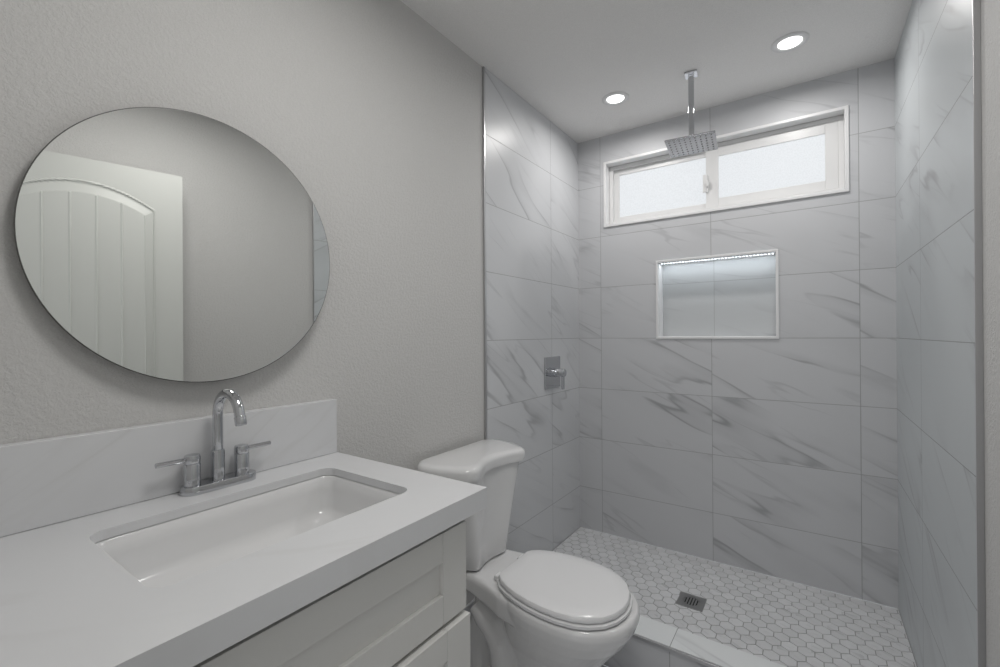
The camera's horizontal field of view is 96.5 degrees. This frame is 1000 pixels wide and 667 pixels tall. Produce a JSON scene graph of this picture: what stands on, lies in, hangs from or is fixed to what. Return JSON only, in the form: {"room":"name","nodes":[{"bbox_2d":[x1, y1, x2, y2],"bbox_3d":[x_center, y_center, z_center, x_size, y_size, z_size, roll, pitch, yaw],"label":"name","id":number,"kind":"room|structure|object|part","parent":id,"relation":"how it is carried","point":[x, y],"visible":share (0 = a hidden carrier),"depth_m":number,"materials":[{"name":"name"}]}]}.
{"room":"bathroom","nodes":[
{"label":"bathroom","id":0,"kind":"room"},
{"bbox_2d":[0,0,587,604],"bbox_3d":[-0.506,0.062,1.450,0.128,2.488,3.610,0,0,35],"label":"wall","id":1,"kind":"structure","parent":0,"point":[376,113],"depth_m":1.45,"materials":[{"name":"white paint"}]},
{"bbox_2d":[0,399,336,536],"bbox_3d":[-0.716,0.275,1.020,0.027,0.158,0.772,0,0,35],"label":"backsplash","id":2,"kind":"structure","parent":1,"relation":"attached to","point":[46,481],"depth_m":0.92,"materials":[{"name":"white stone"}]},
{"bbox_2d":[13,107,329,381],"bbox_3d":[-0.695,-0.196,1.053,0.046,0.617,0.617,0,0,38],"label":"round mirror","id":3,"kind":"object","parent":1,"relation":"attached to","point":[169,244],"visible":1,"depth_m":0.98,"materials":[{"name":"grey mirror"}]},
{"bbox_2d":[459,599,474,614],"bbox_3d":[-0.276,1.190,1.662,0.010,0.110,0.756,0,0,35],"label":"baseboard","id":4,"kind":"structure","parent":1,"relation":"attached to","point":[469,605],"depth_m":1.87,"materials":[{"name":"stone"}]},
{"bbox_2d":[482,66,486,439],"bbox_3d":[-0.066,0.011,1.980,0.010,2.387,0.010,0,0,35],"label":"trim","id":5,"kind":"structure","parent":1,"relation":"attached to","point":[483,67],"depth_m":1.98,"materials":[{"name":"silver metal"}]},
{"bbox_2d":[544,356,566,389],"bbox_3d":[0.322,0.217,2.461,0.081,0.177,0.176,0,0,35],"label":"shower valve","id":6,"kind":"object","parent":1,"relation":"attached to","point":[552,371],"visible":1,"depth_m":2.44,"materials":[{"name":"silver metal"}]},
{"bbox_3d":[0.292,0.216,2.482,0.009,0.174,0.176,0,0,35],"label":"plate","id":7,"kind":"part","parent":6,"relation":"part of","materials":[{"name":"silver metal"}]},
{"bbox_3d":[0.325,0.216,2.459,0.072,0.052,0.052,0,0,35],"label":"stem","id":8,"kind":"part","parent":6,"relation":"part of","materials":[{"name":"silver metal"}]},
{"bbox_3d":[0.345,0.264,2.445,0.013,0.082,0.020,0,0,35],"label":"lever","id":9,"kind":"part","parent":6,"relation":"part of","materials":[{"name":"silver metal"}]},
{"bbox_2d":[401,0,911,142],"bbox_3d":[0.153,-1.227,0.992,1.749,0.080,3.610,0,0,35],"label":"ceiling","id":10,"kind":"structure","parent":0,"point":[562,57],"depth_m":1.84,"materials":[{"name":"white paint"}]},
{"bbox_2d":[602,91,628,105],"bbox_3d":[0.583,-1.184,2.256,0.132,0.007,0.132,0,0,35],"label":"recessed light","id":11,"kind":"object","parent":10,"relation":"in","point":[616,98],"visible":1,"depth_m":2.25,"materials":[{"name":"white plastic"}]},
{"bbox_2d":[664,69,717,157],"bbox_3d":[0.875,-1.023,2.042,0.206,0.334,0.206,0,0,29],"label":"shower head","id":12,"kind":"object","parent":10,"relation":"hanging from","point":[694,143],"visible":1,"depth_m":2.03},
{"bbox_3d":[0.875,-1.041,2.042,0.023,0.278,0.023,0,0,29],"label":"arm","id":13,"kind":"part","parent":12,"relation":"part of","materials":[{"name":"silver metal"}]},
{"bbox_2d":[771,31,809,52],"bbox_3d":[1.186,-1.189,1.827,0.132,0.007,0.132,0,0,35],"label":"recessed light","id":14,"kind":"object","parent":10,"relation":"in","point":[792,41],"visible":1,"depth_m":1.82,"materials":[{"name":"white plastic"}]},
{"bbox_2d":[553,527,916,666],"bbox_3d":[0.129,1.251,0.929,1.509,0.100,3.470,0,0,35],"label":"floor","id":15,"kind":"structure","parent":0,"point":[783,622],"depth_m":1.93,"materials":[{"name":"tile"}]},
{"bbox_2d":[193,520,469,666],"bbox_3d":[-0.497,0.821,0.853,0.555,0.847,0.719,0,0,35],"label":"vanity cabinet","id":16,"kind":"object","parent":15,"relation":"on","point":[404,611],"visible":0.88,"depth_m":0.81,"materials":[{"name":"white paint"}]},
{"bbox_2d":[0,399,486,666],"bbox_3d":[-0.488,0.296,0.864,0.579,0.203,0.774,0,0,35],"label":"countertop","id":17,"kind":"structure","parent":16,"relation":"on","point":[65,601],"depth_m":0.79,"materials":[{"name":"white stone"}]},
{"bbox_2d":[155,389,270,496],"bbox_3d":[-0.652,0.239,1.033,0.178,0.230,0.179,0,0,-10],"label":"bathroom faucet","id":18,"kind":"object","parent":17,"relation":"on","point":[193,485],"visible":1,"depth_m":1.02,"materials":[{"name":"silver metal"}]},
{"bbox_3d":[-0.705,0.278,0.957,0.011,0.012,0.055,0,0,33],"label":"lever","id":19,"kind":"part","parent":18,"relation":"part of","materials":[{"name":"silver metal"}]},
{"bbox_3d":[-0.683,0.313,0.991,0.032,0.050,0.032,0,0,35],"label":"handle","id":20,"kind":"part","parent":18,"relation":"part of","materials":[{"name":"silver metal"}]},
{"bbox_3d":[-0.611,0.197,1.004,0.126,0.146,0.022,0,0,35],"label":"spout","id":21,"kind":"part","parent":18,"relation":"part of","materials":[{"name":"silver metal"}]},
{"bbox_3d":[-0.623,0.313,1.077,0.032,0.050,0.032,0,0,35],"label":"handle","id":22,"kind":"part","parent":18,"relation":"part of","materials":[{"name":"silver metal"}]},
{"bbox_3d":[-0.600,0.278,1.110,0.011,0.012,0.055,0,0,37],"label":"lever","id":23,"kind":"part","parent":18,"relation":"part of","materials":[{"name":"silver metal"}]},
{"bbox_2d":[95,475,399,587],"bbox_3d":[-0.463,0.446,0.895,0.357,0.150,0.529,0,0,35],"label":"undermount sink","id":24,"kind":"object","parent":17,"relation":"in","point":[173,551],"visible":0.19,"depth_m":0.97,"materials":[{"name":"white ceramic"}]},
{"bbox_3d":[-0.291,0.515,0.711,0.009,0.068,0.564,0,0,35],"label":"panel","id":25,"kind":"part","parent":16,"relation":"part of","materials":[{"name":"white paint"}]},
{"bbox_3d":[-0.174,0.874,0.849,0.020,0.508,0.358,0,0,35],"label":"door","id":26,"kind":"part","parent":16,"relation":"part of","materials":[{"name":"white paint"}]},
{"bbox_2d":[417,439,639,666],"bbox_3d":[0.126,0.856,1.566,0.726,0.800,0.486,0,0,35],"label":"toilet","id":27,"kind":"object","parent":15,"relation":"on","point":[532,608],"visible":0.93,"depth_m":1.50,"materials":[{"name":"white ceramic"}]},
{"bbox_3d":[-0.083,0.481,1.709,0.224,0.048,0.486,0,0,35],"label":"tank lid","id":28,"kind":"part","parent":27,"relation":"part of","materials":[{"name":"white ceramic"}]},
{"bbox_3d":[-0.089,0.679,1.715,0.204,0.349,0.434,0,0,35],"label":"tank","id":29,"kind":"part","parent":27,"relation":"part of","materials":[{"name":"white ceramic"}]},
{"bbox_3d":[0.124,1.055,1.553,0.718,0.400,0.378,0,0,35],"label":"bowl","id":30,"kind":"part","parent":27,"relation":"part of","materials":[{"name":"white ceramic"}]},
{"bbox_3d":[0.217,0.845,1.481,0.434,0.012,0.355,0,0,35],"label":"seat","id":31,"kind":"part","parent":27,"relation":"part of","materials":[{"name":"white plastic"}]},
{"bbox_3d":[0.217,0.825,1.481,0.424,0.020,0.345,0,0,35],"label":"lid","id":32,"kind":"part","parent":27,"relation":"part of","materials":[{"name":"white plastic"}]},
{"bbox_2d":[675,591,706,611],"bbox_3d":[0.855,1.197,1.995,0.110,0.002,0.110,0,0,35],"label":"floor drain","id":33,"kind":"object","parent":15,"relation":"on","point":[687,600],"visible":1,"depth_m":1.99,"materials":[{"name":"silver metal"}]},
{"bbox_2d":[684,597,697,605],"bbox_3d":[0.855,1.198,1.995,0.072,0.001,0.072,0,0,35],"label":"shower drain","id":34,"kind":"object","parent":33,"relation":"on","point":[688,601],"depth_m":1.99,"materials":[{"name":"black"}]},
{"bbox_2d":[603,615,785,666],"bbox_3d":[0.591,1.159,1.601,1.490,0.160,0.125,0,0,35],"label":"shower curb","id":35,"kind":"object","parent":15,"relation":"on","point":[653,643],"visible":0.22,"depth_m":1.56,"materials":[{"name":"stone"}]},
{"bbox_2d":[578,58,898,608],"bbox_3d":[1.134,0.003,2.397,1.509,2.388,0.106,0,0,35],"label":"wall","id":36,"kind":"structure","parent":0,"point":[741,412],"depth_m":2.25,"materials":[{"name":"stone"}]},
{"bbox_3d":[1.123,-0.191,2.351,0.587,0.439,0.018,0,0,35],"label":"frame","id":37,"kind":"part","parent":36,"relation":"part of","materials":[{"name":"white tile"}]},
{"bbox_2d":[662,253,774,263],"bbox_3d":[1.137,-0.396,2.374,0.557,0.002,0.008,0,0,35],"label":"led strip","id":38,"kind":"object","parent":36,"relation":"attached to","point":[770,253],"visible":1,"depth_m":2.36,"materials":[{"name":"white plastic"}]},
{"bbox_2d":[603,105,849,227],"bbox_3d":[1.130,-0.836,2.395,1.166,0.392,0.107,0,0,35],"label":"window","id":39,"kind":"structure","parent":36,"relation":"in","point":[811,159],"depth_m":2.33,"materials":[{"name":"white glass"}]},
{"bbox_3d":[0.932,-0.834,2.580,0.556,0.318,0.020,0,0,35],"label":"fixed sash","id":40,"kind":"part","parent":39,"relation":"part of","materials":[{"name":"white glass"}]},
{"bbox_3d":[0.931,-0.834,2.580,0.498,0.262,0.004,0,0,35],"label":"pane","id":41,"kind":"part","parent":39,"relation":"part of","materials":[{"name":"white glass"}]},
{"bbox_3d":[1.360,-0.836,2.260,0.464,0.228,0.004,0,0,35],"label":"pane","id":42,"kind":"part","parent":39,"relation":"part of","materials":[{"name":"white glass"}]},
{"bbox_3d":[1.355,-0.837,2.263,0.572,0.318,0.019,0,0,35],"label":"sliding sash","id":43,"kind":"part","parent":39,"relation":"part of","materials":[{"name":"white glass"}]},
{"bbox_2d":[894,0,999,666],"bbox_3d":[0.826,0.052,0.529,0.131,2.488,3.610,0,0,35],"label":"wall","id":44,"kind":"structure","parent":0,"point":[934,174],"depth_m":1.25,"materials":[{"name":"white tile"}]},
{"bbox_2d":[972,0,985,666],"bbox_3d":[1.086,0.021,1.012,0.013,2.427,0.004,0,0,35],"label":"trim","id":45,"kind":"structure","parent":44,"relation":"attached to","point":[976,4],"depth_m":1.01,"materials":[{"name":"silver metal"}]}
]}

